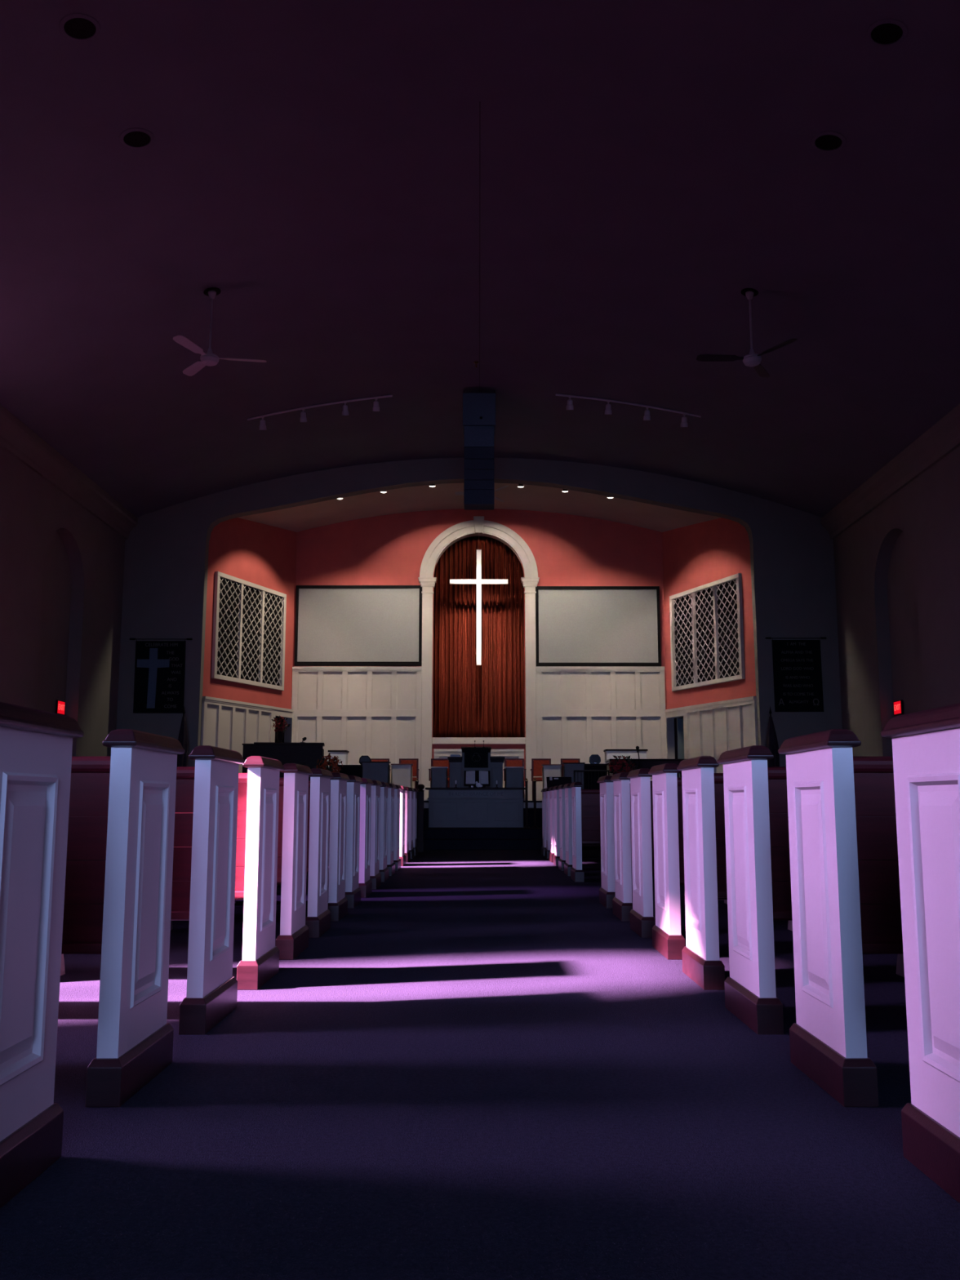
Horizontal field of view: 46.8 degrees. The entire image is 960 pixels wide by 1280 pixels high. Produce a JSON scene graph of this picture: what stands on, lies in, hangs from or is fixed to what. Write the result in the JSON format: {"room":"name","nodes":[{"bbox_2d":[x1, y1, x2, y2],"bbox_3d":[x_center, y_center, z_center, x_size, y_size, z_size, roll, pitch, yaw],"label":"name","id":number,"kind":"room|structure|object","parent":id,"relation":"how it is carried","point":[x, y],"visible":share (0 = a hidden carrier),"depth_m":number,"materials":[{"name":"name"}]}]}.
{"room":"church","nodes":[
{"label":"church","id":0,"kind":"room"},
{"bbox_2d":[0,446,125,756],"bbox_3d":[-6.850,-1.063,8.789,0.300,6.200,23.900,0,-8,0],"label":"wall","id":1,"kind":"structure","parent":0,"point":[62,567],"depth_m":18.12,"materials":[{"name":"grey paint"}]},
{"bbox_2d":[0,404,137,538],"bbox_3d":[-6.590,-3.834,9.194,0.220,0.400,23.900,0,-8,0],"label":"trim","id":2,"kind":"structure","parent":1,"relation":"attached to","point":[16,438],"depth_m":17.41,"materials":[{"name":"grey paint"}]},
{"bbox_2d":[202,517,296,709],"bbox_3d":[-4.647,0.384,22.518,0.120,7.300,3.463,-3,-9,20],"label":"wall","id":3,"kind":"structure","parent":0,"point":[261,554],"depth_m":22.64,"materials":[{"name":"red paint"}]},
{"bbox_2d":[200,696,274,773],"bbox_3d":[-4.731,2.175,21.752,0.075,1.935,2.470,-3,-9,20],"label":"trim","id":4,"kind":"structure","parent":3,"relation":"attached to","point":[228,724],"depth_m":21.63,"materials":[{"name":"beige paint"}]},
{"bbox_2d":[211,571,286,690],"bbox_3d":[-4.620,-0.124,22.391,0.070,2.070,2.570,-3,-9,20],"label":"lattice panel","id":5,"kind":"object","parent":3,"relation":"in","point":[249,638],"visible":1,"depth_m":22.32,"materials":[{"name":"beige paint"}]},
{"bbox_2d":[272,711,293,742],"bbox_3d":[-4.225,2.450,23.306,0.180,1.860,0.840,-3,-9,20],"label":"trim","id":6,"kind":"structure","parent":3,"relation":"attached to","point":[288,734],"depth_m":23.68,"materials":[{"name":"beige paint"}]},
{"bbox_2d":[116,457,842,766],"bbox_3d":[-0.011,0.128,20.830,13.800,7.520,0.260,0,-8,0],"label":"wall","id":7,"kind":"structure","parent":0,"point":[792,553],"depth_m":20.95,"materials":[{"name":"grey paint"}]},
{"bbox_2d":[129,638,191,713],"bbox_3d":[-5.945,0.658,20.569,1.160,1.395,0.035,0,-8,0],"label":"banner","id":8,"kind":"object","parent":7,"relation":"attached to","point":[159,665],"visible":1,"depth_m":20.56,"materials":[{"name":"black fabric"}]},
{"bbox_2d":[765,637,826,711],"bbox_3d":[5.890,0.638,20.584,1.130,1.390,0.032,0,-8,0],"label":"banner","id":9,"kind":"object","parent":7,"relation":"attached to","point":[797,664],"visible":1,"depth_m":20.58,"materials":[{"name":"black fabric"}]},
{"bbox_2d":[293,508,666,786],"bbox_3d":[-0.013,0.507,24.049,8.240,7.500,0.140,0,-8,0],"label":"wall","id":10,"kind":"structure","parent":0,"point":[388,549],"depth_m":24.34,"materials":[{"name":"red paint"}]},
{"bbox_2d":[291,666,422,788],"bbox_3d":[-2.646,1.992,23.721,2.795,2.865,0.075,0,-8,0],"label":"wall paneling","id":11,"kind":"structure","parent":10,"relation":"attached to","point":[374,712],"depth_m":23.79,"materials":[{"name":"beige paint"}]},
{"bbox_2d":[293,585,422,666],"bbox_3d":[-2.632,-0.316,24.058,2.743,1.760,0.075,0,-8,0],"label":"projection screen","id":12,"kind":"object","parent":10,"relation":"attached to","point":[336,625],"visible":1,"depth_m":24.04,"materials":[{"name":"grey fabric"}]},
{"bbox_2d":[417,515,539,800],"bbox_3d":[-0.025,0.375,24.048,2.630,6.160,0.500,0,-8,0],"label":"arch surround","id":13,"kind":"object","parent":10,"relation":"attached to","point":[459,531],"visible":0.91,"depth_m":23.96,"materials":[{"name":"beige paint"}]},
{"bbox_2d":[432,536,524,737],"bbox_3d":[-0.024,-0.102,24.379,2.255,4.500,0.175,0,-8,0],"label":"curtain","id":14,"kind":"object","parent":13,"relation":"hanging from","point":[471,700],"visible":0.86,"depth_m":24.34,"materials":[{"name":"red fabric"}]},
{"bbox_2d":[449,532,507,665],"bbox_3d":[-0.025,-0.926,23.931,1.256,2.971,0.153,0,-8,0],"label":"cross","id":15,"kind":"object","parent":13,"relation":"hanging from","point":[479,581],"visible":1,"depth_m":23.90,"materials":[{"name":"wood"}]},
{"bbox_2d":[433,748,524,787],"bbox_3d":[-0.023,2.869,23.596,1.920,1.095,0.075,0,-8,0],"label":"trim","id":16,"kind":"structure","parent":10,"relation":"attached to","point":[437,753],"depth_m":23.64,"materials":[{"name":"beige paint"}]},
{"bbox_2d":[535,586,661,666],"bbox_3d":[2.558,-0.295,24.060,2.697,1.760,0.075,0,-8,0],"label":"projection screen","id":17,"kind":"object","parent":10,"relation":"attached to","point":[575,625],"visible":1,"depth_m":24.05,"materials":[{"name":"grey fabric"}]},
{"bbox_2d":[536,666,666,800],"bbox_3d":[2.587,1.993,23.726,2.780,2.865,0.075,0,-8,0],"label":"wall paneling","id":18,"kind":"structure","parent":10,"relation":"attached to","point":[582,712],"depth_m":23.79,"materials":[{"name":"beige paint"}]},
{"bbox_2d":[238,483,720,532],"bbox_3d":[-0.012,-2.702,22.930,11.200,1.232,3.200,0,-8,0],"label":"ceiling","id":19,"kind":"structure","parent":0,"point":[441,496],"depth_m":23.40,"materials":[{"name":"white paint"}]},
{"bbox_2d":[0,0,959,517],"bbox_3d":[0.000,-4.655,9.471,13.900,1.595,24.200,0,-8,0],"label":"ceiling","id":20,"kind":"structure","parent":0,"point":[646,165],"depth_m":12.33,"materials":[{"name":"paint"}]},
{"bbox_2d":[58,13,100,41],"bbox_3d":[-3.250,-4.973,9.009,0.319,0.065,0.324,0,-8,0],"label":"recessed light","id":21,"kind":"object","parent":20,"relation":"in","point":[78,27],"visible":1,"depth_m":9.00,"materials":[{"name":"paint"}]},
{"bbox_2d":[119,127,154,148],"bbox_3d":[-3.251,-4.753,10.514,0.319,0.065,0.324,0,-8,0],"label":"recessed light","id":22,"kind":"object","parent":20,"relation":"in","point":[135,137],"visible":1,"depth_m":10.50,"materials":[{"name":"paint"}]},
{"bbox_2d":[173,287,266,376],"bbox_3d":[-3.188,-3.838,13.545,1.133,0.969,1.198,0,-8,0],"label":"ceiling fan","id":23,"kind":"object","parent":20,"relation":"hanging from","point":[209,358],"visible":1,"depth_m":13.55,"materials":[{"name":"white metal"}]},
{"bbox_2d":[247,395,392,430],"bbox_3d":[-2.581,-3.655,17.883,2.362,0.538,0.142,-1,-8,4],"label":"track light","id":24,"kind":"object","parent":20,"relation":"attached to","point":[303,418],"visible":1,"depth_m":17.85,"materials":[{"name":"white metal"}]},
{"bbox_2d":[462,390,495,510],"bbox_3d":[-0.013,-3.038,17.669,0.524,1.923,0.511,0,-8,0],"label":"array","id":25,"kind":"object","parent":20,"relation":"hanging from","point":[478,408],"visible":1,"depth_m":17.43,"materials":[{"name":"blue plastic"}]},
{"bbox_2d":[479,102,479,392],"bbox_3d":[-0.005,-4.277,15.833,0.008,0.010,10.900,0,-8,0],"label":"trim","id":26,"kind":"structure","parent":20,"relation":"attached to","point":[479,102],"depth_m":13.16,"materials":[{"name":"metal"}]},
{"bbox_2d":[555,393,701,426],"bbox_3d":[2.386,-3.684,17.862,2.360,0.513,0.154,1,-8,-4],"label":"track light","id":27,"kind":"object","parent":20,"relation":"attached to","point":[570,403],"visible":1,"depth_m":17.82,"materials":[{"name":"white metal"}]},
{"bbox_2d":[696,288,796,377],"bbox_3d":[3.179,-3.823,13.608,1.076,0.969,1.212,0,-8,0],"label":"ceiling fan","id":28,"kind":"object","parent":20,"relation":"hanging from","point":[753,359],"visible":1,"depth_m":13.53,"materials":[{"name":"metal"}]},
{"bbox_2d":[811,130,846,152],"bbox_3d":[3.315,-4.736,10.547,0.319,0.066,0.324,0,-8,0],"label":"recessed light","id":29,"kind":"object","parent":20,"relation":"in","point":[828,141],"visible":1,"depth_m":10.54,"materials":[{"name":"paint"}]},
{"bbox_2d":[866,18,907,47],"bbox_3d":[3.321,-4.953,9.053,0.319,0.066,0.324,0,-8,0],"label":"recessed light","id":30,"kind":"object","parent":20,"relation":"in","point":[883,33],"visible":1,"depth_m":9.04,"materials":[{"name":"paint"}]},
{"bbox_2d":[0,849,959,1279],"bbox_3d":[-0.002,2.501,11.055,14.400,0.200,29.400,0,-8,0],"label":"floor","id":31,"kind":"structure","parent":0,"point":[480,1069],"depth_m":2.75,"materials":[{"name":"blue carpet"}]},
{"bbox_2d":[0,702,84,1208],"bbox_3d":[-3.348,0.627,2.282,4.844,0.976,0.501,0,-8,0],"label":"pew","id":32,"kind":"object","parent":31,"relation":"on","point":[36,745],"visible":1,"depth_m":2.33,"materials":[{"name":"white paint"}]},
{"bbox_2d":[61,728,185,1106],"bbox_3d":[-3.348,0.757,3.173,4.844,0.976,0.501,0,-8,0],"label":"pew","id":33,"kind":"object","parent":31,"relation":"on","point":[118,889],"visible":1,"depth_m":3.06,"materials":[{"name":"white wood"}]},
{"bbox_2d":[60,755,284,990],"bbox_3d":[-3.350,1.017,4.954,4.844,0.976,0.501,0,-8,0],"label":"pew","id":34,"kind":"object","parent":31,"relation":"on","point":[257,827],"visible":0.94,"depth_m":4.82,"materials":[{"name":"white wood"}]},
{"bbox_2d":[170,745,244,1035],"bbox_3d":[-3.349,0.887,4.064,4.844,0.976,0.501,0,-8,0],"label":"pew","id":35,"kind":"object","parent":31,"relation":"on","point":[203,892],"visible":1,"depth_m":3.94,"materials":[{"name":"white wood"}]},
{"bbox_2d":[170,768,333,937],"bbox_3d":[-3.352,1.277,6.735,4.844,0.976,0.501,0,-8,0],"label":"pew","id":36,"kind":"object","parent":31,"relation":"on","point":[317,920],"visible":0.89,"depth_m":6.56,"materials":[{"name":"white wood"}]},
{"bbox_2d":[237,763,312,959],"bbox_3d":[-3.351,1.147,5.845,4.844,0.976,0.501,0,-8,0],"label":"pew","id":37,"kind":"object","parent":31,"relation":"on","point":[292,940],"visible":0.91,"depth_m":5.69,"materials":[{"name":"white wood"}]},
{"bbox_2d":[234,775,363,908],"bbox_3d":[-3.353,1.537,8.516,4.844,0.976,0.501,0,-8,0],"label":"pew","id":38,"kind":"object","parent":31,"relation":"on","point":[353,892],"visible":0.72,"depth_m":8.34,"materials":[{"name":"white wood"}]},
{"bbox_2d":[307,772,350,921],"bbox_3d":[-3.353,1.407,7.626,4.844,0.976,0.501,0,-8,0],"label":"pew","id":39,"kind":"object","parent":31,"relation":"on","point":[337,905],"visible":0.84,"depth_m":7.45,"materials":[{"name":"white wood"}]},
{"bbox_2d":[358,777,373,897],"bbox_3d":[-3.354,1.667,9.407,4.844,0.976,0.501,0,-8,0],"label":"pew","id":40,"kind":"object","parent":31,"relation":"on","point":[365,883],"visible":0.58,"depth_m":9.23,"materials":[{"name":"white wood"}]},
{"bbox_2d":[369,780,382,888],"bbox_3d":[-3.355,1.797,10.297,4.844,0.976,0.501,0,-8,0],"label":"pew","id":41,"kind":"object","parent":31,"relation":"on","point":[375,876],"visible":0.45,"depth_m":10.12,"materials":[{"name":"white wood"}]},
{"bbox_2d":[378,782,390,882],"bbox_3d":[-3.356,1.927,11.188,4.844,0.976,0.501,0,-8,0],"label":"pew","id":42,"kind":"object","parent":31,"relation":"on","point":[384,869],"visible":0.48,"depth_m":11.02,"materials":[{"name":"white wood"}]},
{"bbox_2d":[386,783,395,875],"bbox_3d":[-3.357,2.057,12.079,4.844,0.976,0.501,0,-8,0],"label":"pew","id":43,"kind":"object","parent":31,"relation":"on","point":[390,837],"visible":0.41,"depth_m":11.91,"materials":[{"name":"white wood"}]},
{"bbox_2d":[393,784,401,871],"bbox_3d":[-3.357,2.187,12.969,4.844,0.976,0.501,0,-8,0],"label":"pew","id":44,"kind":"object","parent":31,"relation":"on","point":[397,860],"visible":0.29,"depth_m":12.79,"materials":[{"name":"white wood"}]},
{"bbox_2d":[399,786,406,866],"bbox_3d":[-3.358,2.317,13.860,4.844,0.976,0.501,0,-8,0],"label":"pew","id":45,"kind":"object","parent":31,"relation":"on","point":[402,849],"visible":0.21,"depth_m":13.69,"materials":[{"name":"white wood"}]},
{"bbox_2d":[404,786,410,862],"bbox_3d":[-3.359,2.446,14.750,4.844,0.976,0.501,0,-8,0],"label":"pew","id":46,"kind":"object","parent":31,"relation":"on","point":[407,854],"visible":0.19,"depth_m":14.58,"materials":[{"name":"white wood"}]},
{"bbox_2d":[408,787,414,858],"bbox_3d":[-3.360,2.576,15.641,4.844,0.976,0.501,0,-8,0],"label":"pew","id":47,"kind":"object","parent":31,"relation":"on","point":[411,812],"visible":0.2,"depth_m":15.46,"materials":[{"name":"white wood"}]},
{"bbox_2d":[413,788,417,855],"bbox_3d":[-3.361,2.706,16.531,4.844,0.976,0.501,0,-8,0],"label":"pew","id":48,"kind":"object","parent":31,"relation":"on","point":[415,793],"visible":0.1,"depth_m":16.36,"materials":[{"name":"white wood"}]},
{"bbox_2d":[416,784,424,852],"bbox_3d":[-0.933,2.797,17.428,0.120,1.055,0.118,0,-8,0],"label":"newel post","id":49,"kind":"object","parent":31,"relation":"on","point":[420,842],"visible":0.96,"depth_m":17.38,"materials":[{"name":"brown wood"}]},
{"bbox_2d":[541,788,546,855],"bbox_3d":[3.346,2.707,16.537,4.844,0.976,0.501,0,-8,0],"label":"pew","id":50,"kind":"object","parent":31,"relation":"on","point":[544,793],"visible":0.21,"depth_m":16.35,"materials":[{"name":"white wood"}]},
{"bbox_2d":[544,787,550,858],"bbox_3d":[3.347,2.577,15.647,4.844,0.976,0.501,0,-8,0],"label":"pew","id":51,"kind":"object","parent":31,"relation":"on","point":[547,799],"visible":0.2,"depth_m":15.46,"materials":[{"name":"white wood"}]},
{"bbox_2d":[548,786,555,862],"bbox_3d":[3.348,2.447,14.756,4.844,0.976,0.501,0,-8,0],"label":"pew","id":52,"kind":"object","parent":31,"relation":"on","point":[552,852],"visible":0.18,"depth_m":14.58,"materials":[{"name":"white wood"}]},
{"bbox_2d":[552,786,559,866],"bbox_3d":[3.349,2.317,13.866,4.844,0.976,0.501,0,-8,0],"label":"pew","id":53,"kind":"object","parent":31,"relation":"on","point":[557,836],"visible":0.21,"depth_m":13.69,"materials":[{"name":"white wood"}]},
{"bbox_2d":[546,777,571,787],"bbox_3d":[1.265,2.744,17.490,0.427,1.170,0.390,0,-8,0],"label":"music stand","id":54,"kind":"object","parent":31,"relation":"on","point":[567,780],"visible":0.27,"depth_m":17.70,"materials":[{"name":"metal"}]},
{"bbox_2d":[546,776,564,786],"bbox_3d":[1.207,2.265,17.658,0.290,0.181,0.142,0,-8,0],"label":"folder","id":55,"kind":"object","parent":54,"relation":"on","point":[551,781],"visible":0.73,"depth_m":17.66,"materials":[{"name":"plastic"}]},
{"bbox_2d":[557,784,565,871],"bbox_3d":[3.350,2.187,12.975,4.844,0.976,0.501,0,-8,0],"label":"pew","id":56,"kind":"object","parent":31,"relation":"on","point":[562,860],"visible":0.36,"depth_m":12.80,"materials":[{"name":"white wood"}]},
{"bbox_2d":[563,783,572,875],"bbox_3d":[3.350,2.058,12.085,4.844,0.976,0.501,0,-8,0],"label":"pew","id":57,"kind":"object","parent":31,"relation":"on","point":[568,810],"visible":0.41,"depth_m":11.90,"materials":[{"name":"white wood"}]},
{"bbox_2d":[569,782,600,882],"bbox_3d":[3.351,1.927,11.194,4.844,0.976,0.501,0,-8,0],"label":"pew","id":58,"kind":"object","parent":31,"relation":"on","point":[585,803],"visible":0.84,"depth_m":11.07,"materials":[{"name":"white wood"}]},
{"bbox_2d":[610,772,632,921],"bbox_3d":[3.354,1.408,7.632,4.844,0.976,0.501,0,-8,0],"label":"pew","id":59,"kind":"object","parent":31,"relation":"on","point":[622,903],"visible":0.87,"depth_m":7.45,"materials":[{"name":"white wood"}]},
{"bbox_2d":[596,775,727,908],"bbox_3d":[3.354,1.538,8.522,4.844,0.976,0.501,0,-8,0],"label":"pew","id":60,"kind":"object","parent":31,"relation":"on","point":[607,891],"visible":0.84,"depth_m":8.34,"materials":[{"name":"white wood"}]},
{"bbox_2d":[648,763,724,959],"bbox_3d":[3.356,1.148,5.851,4.844,0.976,0.501,0,-8,0],"label":"pew","id":61,"kind":"object","parent":31,"relation":"on","point":[668,940],"visible":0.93,"depth_m":5.68,"materials":[{"name":"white wood"}]},
{"bbox_2d":[626,768,792,937],"bbox_3d":[3.355,1.278,6.741,4.844,0.976,0.501,0,-8,0],"label":"pew","id":62,"kind":"object","parent":31,"relation":"on","point":[642,921],"visible":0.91,"depth_m":6.57,"materials":[{"name":"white wood"}]},
{"bbox_2d":[676,755,904,990],"bbox_3d":[3.357,1.018,4.960,4.844,0.976,0.501,0,-8,0],"label":"pew","id":63,"kind":"object","parent":31,"relation":"on","point":[703,789],"visible":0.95,"depth_m":4.83,"materials":[{"name":"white wood"}]},
{"bbox_2d":[717,745,896,1034],"bbox_3d":[3.358,0.888,4.069,4.844,0.976,0.501,0,-8,0],"label":"pew","id":64,"kind":"object","parent":31,"relation":"on","point":[757,859],"visible":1,"depth_m":3.95,"materials":[{"name":"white wood"}]},
{"bbox_2d":[777,728,903,1106],"bbox_3d":[3.359,0.758,3.179,4.844,0.976,0.501,0,-8,0],"label":"pew","id":65,"kind":"object","parent":31,"relation":"on","point":[846,894],"visible":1,"depth_m":3.06,"materials":[{"name":"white wood"}]},
{"bbox_2d":[880,702,959,1203],"bbox_3d":[3.359,0.628,2.288,4.844,0.976,0.501,0,-8,0],"label":"pew","id":66,"kind":"object","parent":31,"relation":"on","point":[926,744],"visible":1,"depth_m":2.34,"materials":[{"name":"white paint"}]},
{"bbox_2d":[423,800,542,802],"bbox_3d":[-0.012,3.214,22.067,10.340,0.030,3.400,0,-8,0],"label":"floor","id":67,"kind":"structure","parent":0,"point":[424,801],"depth_m":20.39,"materials":[{"name":"carpet"}]},
{"bbox_2d":[242,742,324,781],"bbox_3d":[-3.788,2.546,21.404,1.540,1.100,0.700,1,-8,-6],"label":"pipe organ","id":68,"kind":"object","parent":67,"relation":"on","point":[307,754],"visible":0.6,"depth_m":21.12,"materials":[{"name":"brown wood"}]},
{"bbox_2d":[271,715,290,742],"bbox_3d":[-3.830,1.710,21.322,0.303,0.531,0.319,8,-11,-42],"label":"flower arrangement","id":69,"kind":"object","parent":68,"relation":"on","point":[281,726],"visible":1,"depth_m":21.28,"materials":[{"name":"red plant"}]},
{"bbox_2d":[328,750,349,770],"bbox_3d":[-2.958,2.826,23.110,0.390,1.040,0.442,0,-8,0],"label":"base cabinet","id":70,"kind":"object","parent":67,"relation":"on","point":[342,754],"visible":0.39,"depth_m":22.98,"materials":[{"name":"white wood"}]},
{"bbox_2d":[337,764,361,777],"bbox_3d":[-2.411,2.754,21.374,0.650,0.680,0.430,0,-8,0],"label":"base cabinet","id":71,"kind":"object","parent":67,"relation":"on","point":[349,770],"visible":0.23,"depth_m":21.21,"materials":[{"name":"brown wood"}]},
{"bbox_2d":[361,761,391,783],"bbox_3d":[-1.966,2.668,20.955,0.530,0.730,0.315,0,-8,0],"label":"desk","id":72,"kind":"object","parent":67,"relation":"on","point":[373,771],"visible":0.62,"depth_m":20.84,"materials":[{"name":"grey paint"}]},
{"bbox_2d":[391,764,413,787],"bbox_3d":[-1.560,2.844,22.163,0.425,0.730,0.315,0,-8,0],"label":"desk","id":73,"kind":"object","parent":67,"relation":"on","point":[401,774],"visible":0.66,"depth_m":22.04,"materials":[{"name":"beige paint"}]},
{"bbox_2d":[399,758,419,788],"bbox_3d":[-1.473,2.851,22.680,0.460,0.865,0.450,0,-8,0],"label":"chair","id":74,"kind":"object","parent":67,"relation":"on","point":[415,762],"visible":0.48,"depth_m":22.90,"materials":[{"name":"red fabric"}]},
{"bbox_2d":[428,758,449,787],"bbox_3d":[-0.813,2.851,22.680,0.460,0.865,0.450,0,-8,0],"label":"chair","id":75,"kind":"object","parent":67,"relation":"on","point":[434,762],"visible":0.48,"depth_m":22.90,"materials":[{"name":"red fabric"}]},
{"bbox_2d":[431,766,448,787],"bbox_3d":[-0.775,2.744,21.167,0.323,0.640,0.315,0,-8,0],"label":"desk","id":76,"kind":"object","parent":67,"relation":"on","point":[438,774],"visible":0.69,"depth_m":21.04,"materials":[{"name":"grey paint"}]},
{"bbox_2d":[447,746,504,787],"bbox_3d":[-0.071,2.541,21.158,1.080,1.040,0.593,0,-8,0],"label":"pulpit","id":77,"kind":"object","parent":67,"relation":"on","point":[457,768],"visible":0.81,"depth_m":20.92,"materials":[{"name":"grey paint"}]},
{"bbox_2d":[464,747,488,767],"bbox_3d":[-0.071,2.218,20.909,0.450,0.377,0.060,0,-8,0],"label":"cloth","id":78,"kind":"object","parent":77,"relation":"hanging from","point":[473,757],"visible":1,"depth_m":20.89,"materials":[{"name":"black fabric"}]},
{"bbox_2d":[504,766,524,800],"bbox_3d":[0.656,2.744,21.169,0.365,0.640,0.315,0,-8,0],"label":"desk","id":79,"kind":"object","parent":67,"relation":"on","point":[514,777],"visible":0.69,"depth_m":21.04,"materials":[{"name":"grey paint"}]},
{"bbox_2d":[502,758,526,800],"bbox_3d":[0.707,2.851,22.682,0.460,0.865,0.450,0,-8,0],"label":"chair","id":80,"kind":"object","parent":67,"relation":"on","point":[508,762],"visible":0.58,"depth_m":22.91,"materials":[{"name":"red fabric"}]},
{"bbox_2d":[530,758,551,800],"bbox_3d":[1.267,2.852,22.682,0.460,0.865,0.450,0,-8,0],"label":"chair","id":81,"kind":"object","parent":67,"relation":"on","point":[536,767],"visible":0.62,"depth_m":22.89,"materials":[{"name":"red fabric"}]},
{"bbox_2d":[541,764,562,788],"bbox_3d":[1.438,2.849,22.165,0.390,0.720,0.315,0,-8,0],"label":"desk","id":82,"kind":"object","parent":67,"relation":"on","point":[548,770],"visible":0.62,"depth_m":22.06,"materials":[{"name":"beige paint"}]},
{"bbox_2d":[562,762,585,789],"bbox_3d":[1.772,2.678,20.957,0.405,0.710,0.315,0,-8,0],"label":"desk","id":83,"kind":"object","parent":67,"relation":"on","point":[568,767],"visible":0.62,"depth_m":20.84,"materials":[{"name":"grey paint"}]},
{"bbox_2d":[584,764,607,789],"bbox_3d":[2.209,2.745,21.380,0.470,0.700,0.430,0,-8,0],"label":"base cabinet","id":84,"kind":"object","parent":67,"relation":"on","point":[593,779],"visible":0.34,"depth_m":21.20,"materials":[{"name":"brown wood"}]},
{"bbox_2d":[603,749,648,783],"bbox_3d":[3.042,2.817,23.117,0.870,1.060,0.442,0,-8,0],"label":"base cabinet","id":85,"kind":"object","parent":67,"relation":"on","point":[609,753],"visible":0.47,"depth_m":22.98,"materials":[{"name":"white wood"}]},
{"bbox_2d":[604,759,684,777],"bbox_3d":[3.238,2.747,21.709,1.543,0.790,1.262,0,-8,0],"label":"grand piano","id":86,"kind":"object","parent":67,"relation":"on","point":[644,763],"visible":0.3,"depth_m":21.14,"materials":[{"name":"black wood"}]},
{"bbox_2d":[416,808,600,849],"bbox_3d":[-0.010,3.279,19.380,12.000,0.665,2.200,0,-8,0],"label":"stage platform","id":87,"kind":"structure","parent":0,"point":[434,838],"depth_m":18.67,"materials":[{"name":"carpet"}]},
{"bbox_2d":[177,706,188,766],"bbox_3d":[-5.370,2.272,19.976,0.280,2.170,0.276,0,-8,0],"label":"flag","id":88,"kind":"object","parent":87,"relation":"on","point":[182,759],"visible":0.56,"depth_m":20.00,"materials":[{"name":"black fabric"}]},
{"bbox_2d":[425,787,524,827],"bbox_3d":[-0.072,3.016,19.984,1.800,0.700,0.720,0,-8,0],"label":"table","id":89,"kind":"object","parent":87,"relation":"on","point":[448,807],"visible":0.99,"depth_m":19.68,"materials":[{"name":"grey paint"}]},
{"bbox_2d":[463,770,489,787],"bbox_3d":[-0.052,2.510,20.022,0.470,0.312,0.211,0,-8,0],"label":"book","id":90,"kind":"object","parent":89,"relation":"on","point":[482,777],"visible":0.88,"depth_m":20.00,"materials":[{"name":"paper"}]},
{"bbox_2d":[523,777,530,828],"bbox_3d":[0.791,2.775,18.848,0.120,0.850,0.117,0,-8,0],"label":"candle stand","id":91,"kind":"object","parent":87,"relation":"on","point":[526,826],"visible":1,"depth_m":18.83,"materials":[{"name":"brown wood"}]},
{"bbox_2d":[766,706,779,766],"bbox_3d":[5.270,2.274,19.986,0.280,2.170,0.276,0,-8,0],"label":"flag","id":92,"kind":"object","parent":87,"relation":"on","point":[771,741],"visible":0.59,"depth_m":20.00,"materials":[{"name":"brown fabric"}]},
{"bbox_3d":[-2.609,2.817,19.141,0.340,0.850,0.340,0,-8,0],"label":"stand","id":93,"kind":"object","parent":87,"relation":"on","visible":0},
{"bbox_2d":[314,752,342,773],"bbox_3d":[-2.619,2.176,19.230,0.485,0.446,0.428,0,-8,0],"label":"flower arrangement","id":94,"kind":"object","parent":93,"relation":"on","point":[323,764],"visible":0.69,"depth_m":19.16,"materials":[{"name":"red plant"}]},
{"bbox_3d":[2.461,2.828,19.145,0.340,0.830,0.340,0,-8,0],"label":"stand","id":95,"kind":"object","parent":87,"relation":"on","visible":0},
{"bbox_2d":[607,755,636,775],"bbox_3d":[2.446,2.208,19.229,0.516,0.422,0.444,4,-9,-23],"label":"flower arrangement","id":96,"kind":"object","parent":95,"relation":"on","point":[615,766],"visible":0.72,"depth_m":19.17,"materials":[{"name":"red plant"}]},
{"bbox_2d":[662,517,755,709],"bbox_3d":[4.622,0.386,22.526,0.120,7.300,3.463,3,-9,-21],"label":"wall","id":97,"kind":"structure","parent":0,"point":[701,553],"depth_m":22.53,"materials":[{"name":"red paint"}]},
{"bbox_2d":[665,711,686,759],"bbox_3d":[4.199,2.451,23.314,0.180,1.860,0.840,3,-9,-21],"label":"trim","id":98,"kind":"structure","parent":97,"relation":"attached to","point":[669,717],"depth_m":23.67,"materials":[{"name":"beige paint"}]},
{"bbox_2d":[676,718,684,777],"bbox_3d":[4.613,2.517,23.455,0.670,1.750,0.545,3,-9,-21],"label":"door","id":99,"kind":"structure","parent":97,"relation":"in","point":[680,735],"depth_m":23.64,"materials":[{"name":"wood"}]},
{"bbox_2d":[669,573,745,691],"bbox_3d":[4.561,-0.100,22.490,0.070,2.050,2.610,3,-9,-21],"label":"lattice screen","id":100,"kind":"object","parent":97,"relation":"in","point":[707,628],"visible":1,"depth_m":22.41,"materials":[{"name":"beige paint"}]},
{"bbox_2d":[684,696,758,773],"bbox_3d":[4.707,2.176,21.760,0.075,1.935,2.470,3,-9,-21],"label":"trim","id":101,"kind":"structure","parent":97,"relation":"attached to","point":[713,729],"depth_m":21.82,"materials":[{"name":"beige paint"}]},
{"bbox_2d":[833,445,959,756],"bbox_3d":[6.850,-1.061,8.802,0.300,6.200,23.900,0,-8,0],"label":"wall","id":102,"kind":"structure","parent":0,"point":[897,567],"depth_m":18.15,"materials":[{"name":"grey paint"}]},
{"bbox_2d":[820,403,959,539],"bbox_3d":[6.590,-3.832,9.206,0.220,0.400,23.900,0,-8,0],"label":"trim","id":103,"kind":"structure","parent":102,"relation":"attached to","point":[943,437],"depth_m":17.39,"materials":[{"name":"grey paint"}]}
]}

